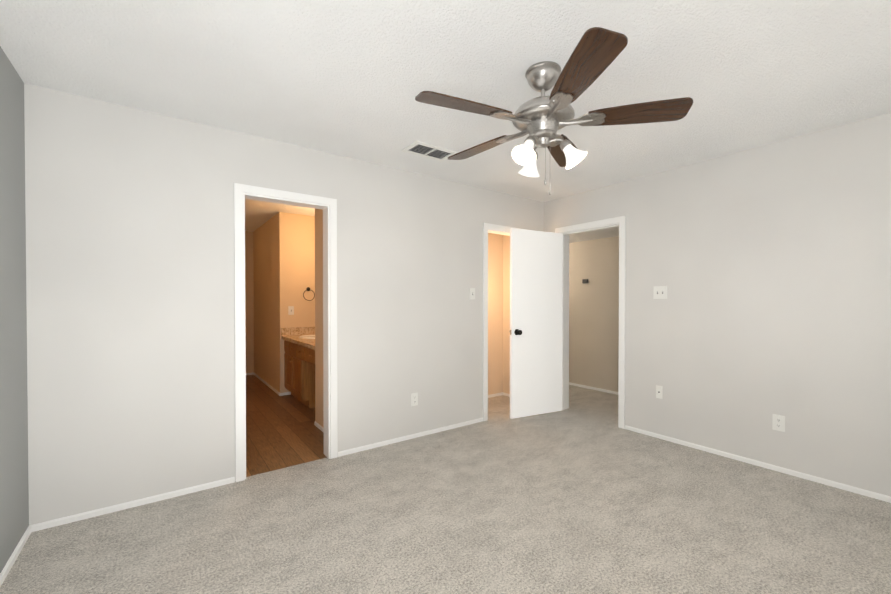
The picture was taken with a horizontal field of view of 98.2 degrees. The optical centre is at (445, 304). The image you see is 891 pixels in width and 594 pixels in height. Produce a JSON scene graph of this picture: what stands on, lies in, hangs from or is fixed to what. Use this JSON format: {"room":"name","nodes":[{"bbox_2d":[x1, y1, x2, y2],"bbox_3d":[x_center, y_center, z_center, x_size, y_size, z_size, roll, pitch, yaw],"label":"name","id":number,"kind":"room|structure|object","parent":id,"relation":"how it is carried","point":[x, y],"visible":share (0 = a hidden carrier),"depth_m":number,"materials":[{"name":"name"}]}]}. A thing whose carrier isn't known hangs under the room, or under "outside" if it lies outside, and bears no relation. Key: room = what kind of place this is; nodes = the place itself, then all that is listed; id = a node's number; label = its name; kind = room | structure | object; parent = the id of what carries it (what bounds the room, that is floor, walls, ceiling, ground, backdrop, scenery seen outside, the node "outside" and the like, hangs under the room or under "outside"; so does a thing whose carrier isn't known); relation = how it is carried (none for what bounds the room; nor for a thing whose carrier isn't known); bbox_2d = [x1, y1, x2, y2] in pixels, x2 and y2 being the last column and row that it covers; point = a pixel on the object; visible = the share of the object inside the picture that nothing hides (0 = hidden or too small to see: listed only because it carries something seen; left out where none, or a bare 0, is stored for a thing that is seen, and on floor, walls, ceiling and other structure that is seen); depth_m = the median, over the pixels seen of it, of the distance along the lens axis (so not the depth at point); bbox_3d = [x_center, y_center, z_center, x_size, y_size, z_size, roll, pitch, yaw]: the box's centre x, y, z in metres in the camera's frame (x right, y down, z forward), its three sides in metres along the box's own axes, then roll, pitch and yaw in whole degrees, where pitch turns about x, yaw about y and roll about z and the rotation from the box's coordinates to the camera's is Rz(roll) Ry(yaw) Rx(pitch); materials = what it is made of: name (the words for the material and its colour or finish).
{"room":"empty bedroom","nodes":[
{"label":"empty bedroom","id":0,"kind":"room"},
{"bbox_2d":[0,46,28,572],"bbox_3d":[-1.280,0.039,0.633,0.120,2.440,3.543,0,1,-36],"label":"wall","id":1,"kind":"structure","parent":0,"point":[14,506],"depth_m":1.91,"materials":[{"name":"grey paint"}]},
{"bbox_2d":[0,372,890,586],"bbox_3d":[-0.283,1.206,4.072,5.535,0.036,7.660,0,1,-36],"label":"baseboard","id":2,"kind":"structure","parent":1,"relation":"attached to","point":[99,512],"depth_m":2.65,"materials":[{"name":"white wood"}]},
{"bbox_2d":[245,231,253,372],"bbox_3d":[-3.709,-0.019,6.375,0.965,2.440,0.120,0,1,-36],"label":"wall","id":3,"kind":"structure","parent":0,"point":[249,300],"depth_m":6.56,"materials":[{"name":"beige paint"}]},
{"bbox_2d":[253,212,314,392],"bbox_3d":[-2.449,-0.016,6.082,0.725,2.440,1.840,0,1,-36],"label":"wall","id":4,"kind":"structure","parent":0,"point":[284,258],"depth_m":5.34,"materials":[{"name":"beige paint"}]},
{"bbox_2d":[288,306,293,314],"bbox_3d":[-2.079,0.080,5.203,0.072,0.116,0.016,0,1,-36],"label":"bathroom light switch","id":5,"kind":"object","parent":4,"relation":"attached to","point":[290,310],"visible":1,"depth_m":5.20,"materials":[{"name":"white plastic"}]},
{"bbox_2d":[281,327,314,334],"bbox_3d":[-1.952,0.363,5.295,0.564,0.103,0.018,0,1,-36],"label":"backsplash","id":6,"kind":"structure","parent":4,"relation":"attached to","point":[299,330],"depth_m":5.25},
{"bbox_2d":[303,287,314,300],"bbox_3d":[-1.886,-0.145,5.325,0.159,0.188,0.042,0,1,-36],"label":"towel ring","id":7,"kind":"object","parent":4,"relation":"attached to","point":[307,288],"visible":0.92,"depth_m":5.32,"materials":[{"name":"brown metal"}]},
{"bbox_2d":[24,83,543,524],"bbox_3d":[-0.570,0.011,3.421,4.557,2.440,0.120,0,1,-36],"label":"wall","id":8,"kind":"structure","parent":0,"point":[130,287],"depth_m":2.51,"materials":[{"name":"paint"}]},
{"bbox_2d":[234,183,337,481],"bbox_3d":[-1.210,0.196,2.954,0.728,2.079,0.152,0,1,-36],"label":"door frame","id":9,"kind":"structure","parent":8,"relation":"attached to","point":[327,206],"depth_m":2.94,"materials":[{"name":"white wood"}]},
{"bbox_2d":[411,393,417,405],"bbox_3d":[-0.285,0.874,3.558,0.072,0.116,0.009,0,1,-36],"label":"electrical outlet","id":10,"kind":"object","parent":8,"relation":"attached to","point":[414,399],"visible":1,"depth_m":3.55,"materials":[{"name":"white plastic"}]},
{"bbox_2d":[469,288,474,298],"bbox_3d":[0.278,-0.111,3.955,0.072,0.116,0.016,0,1,-36],"label":"light switch","id":11,"kind":"object","parent":8,"relation":"attached to","point":[471,293],"visible":1,"depth_m":3.95,"materials":[{"name":"white plastic"}]},
{"bbox_2d":[483,223,526,420],"bbox_3d":[0.721,0.181,4.366,0.898,2.079,0.152,0,1,-36],"label":"door frame","id":12,"kind":"structure","parent":8,"relation":"attached to","point":[487,228],"depth_m":4.06,"materials":[{"name":"white wood"}]},
{"bbox_2d":[246,375,326,476],"bbox_3d":[-1.977,1.245,5.047,2.420,0.058,4.327,0,1,-36],"label":"floor","id":13,"kind":"structure","parent":0,"point":[284,431],"depth_m":3.71,"materials":[{"name":"brown wood"}]},
{"bbox_2d":[283,339,314,407],"bbox_3d":[-1.518,0.840,4.721,0.578,0.755,1.461,0,1,-36],"label":"bathroom vanity","id":14,"kind":"object","parent":13,"relation":"on","point":[299,364],"depth_m":4.58,"materials":[{"name":"brown wood"}]},
{"bbox_2d":[281,335,314,346],"bbox_3d":[-1.516,0.442,4.718,0.586,0.042,1.466,0,1,-36],"label":"countertop","id":15,"kind":"structure","parent":14,"relation":"on","point":[309,340],"depth_m":4.75,"materials":[{"name":"beige stone"}]},
{"bbox_2d":[315,209,509,427],"bbox_3d":[-0.110,0.001,4.321,2.432,2.440,0.792,0,1,-36],"label":"wall","id":16,"kind":"structure","parent":0,"point":[498,313],"depth_m":5.07,"materials":[{"name":"beige paint"}]},
{"bbox_2d":[0,385,890,593],"bbox_3d":[0.484,1.265,3.023,5.775,0.060,5.300,0,1,-36],"label":"floor carpet","id":17,"kind":"object","parent":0,"point":[583,493],"visible":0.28,"depth_m":2.14,"materials":[{"name":"grey carpet"}]},
{"bbox_2d":[0,0,890,231],"bbox_3d":[-0.283,-1.256,4.047,5.775,0.080,7.900,0,1,-36],"label":"ceiling","id":18,"kind":"structure","parent":0,"point":[353,79],"depth_m":1.96,"materials":[{"name":"white paint"}]},
{"bbox_2d":[401,140,458,161],"bbox_3d":[-0.120,-1.200,3.033,0.390,0.009,0.230,0,1,-36],"label":"ceiling vent","id":19,"kind":"object","parent":18,"relation":"in","point":[427,150],"visible":0.94,"depth_m":3.02,"materials":[{"name":"white metal"}]},
{"bbox_2d":[415,27,692,194],"bbox_3d":[0.466,-0.877,1.998,1.305,0.634,1.279,0,1,-36],"label":"ceiling fan","id":20,"kind":"object","parent":18,"relation":"hanging from","point":[542,120],"visible":1,"depth_m":1.87,"materials":[{"name":"brown wood"}]},
{"bbox_2d":[569,236,618,391],"bbox_3d":[2.596,-0.005,4.913,0.120,2.440,4.720,0,1,-36],"label":"wall","id":21,"kind":"structure","parent":0,"point":[594,331],"depth_m":5.44,"materials":[{"name":"beige paint"}]},
{"bbox_2d":[569,227,618,242],"bbox_3d":[2.104,-1.065,4.543,1.096,0.309,4.478,0,1,-36],"label":"ceiling soffit","id":22,"kind":"structure","parent":0,"point":[598,234],"depth_m":5.12,"materials":[{"name":"white paint"}]},
{"bbox_2d":[544,113,890,496],"bbox_3d":[2.048,0.009,3.565,0.160,2.440,4.350,0,1,-36],"label":"wall","id":23,"kind":"structure","parent":0,"point":[768,266],"depth_m":2.90,"materials":[{"name":"paint"}]},
{"bbox_2d":[510,228,562,418],"bbox_3d":[0.995,0.202,4.281,0.707,2.016,0.214,0,1,-36],"label":"hall door","id":24,"kind":"structure","parent":23,"relation":"in","point":[536,266],"depth_m":4.22,"materials":[{"name":"white painted wood"},{"name":"dark bronze"}]},
{"bbox_2d":[555,216,625,428],"bbox_3d":[1.590,0.173,4.193,0.192,2.099,0.838,0,1,-36],"label":"door frame","id":25,"kind":"structure","parent":23,"relation":"attached to","point":[620,222],"depth_m":4.03,"materials":[{"name":"white wood"}]},
{"bbox_2d":[656,385,662,398],"bbox_3d":[1.963,0.804,3.547,0.007,0.116,0.055,0,1,-36],"label":"outlet","id":26,"kind":"object","parent":23,"relation":"attached to","point":[659,392],"visible":1,"depth_m":3.54,"materials":[{"name":"white plastic"}]},
{"bbox_2d":[653,286,666,298],"bbox_3d":[1.962,-0.111,3.532,0.016,0.116,0.118,0,1,-36],"label":"double light switch","id":27,"kind":"object","parent":23,"relation":"attached to","point":[659,292],"visible":1,"depth_m":3.53,"materials":[{"name":"white plastic"}]},
{"bbox_2d":[772,414,784,431],"bbox_3d":[2.467,0.876,2.858,0.009,0.116,0.072,0,1,-36],"label":"electrical outlet","id":28,"kind":"object","parent":23,"relation":"attached to","point":[778,422],"visible":1,"depth_m":2.86,"materials":[{"name":"white plastic"}]}
]}

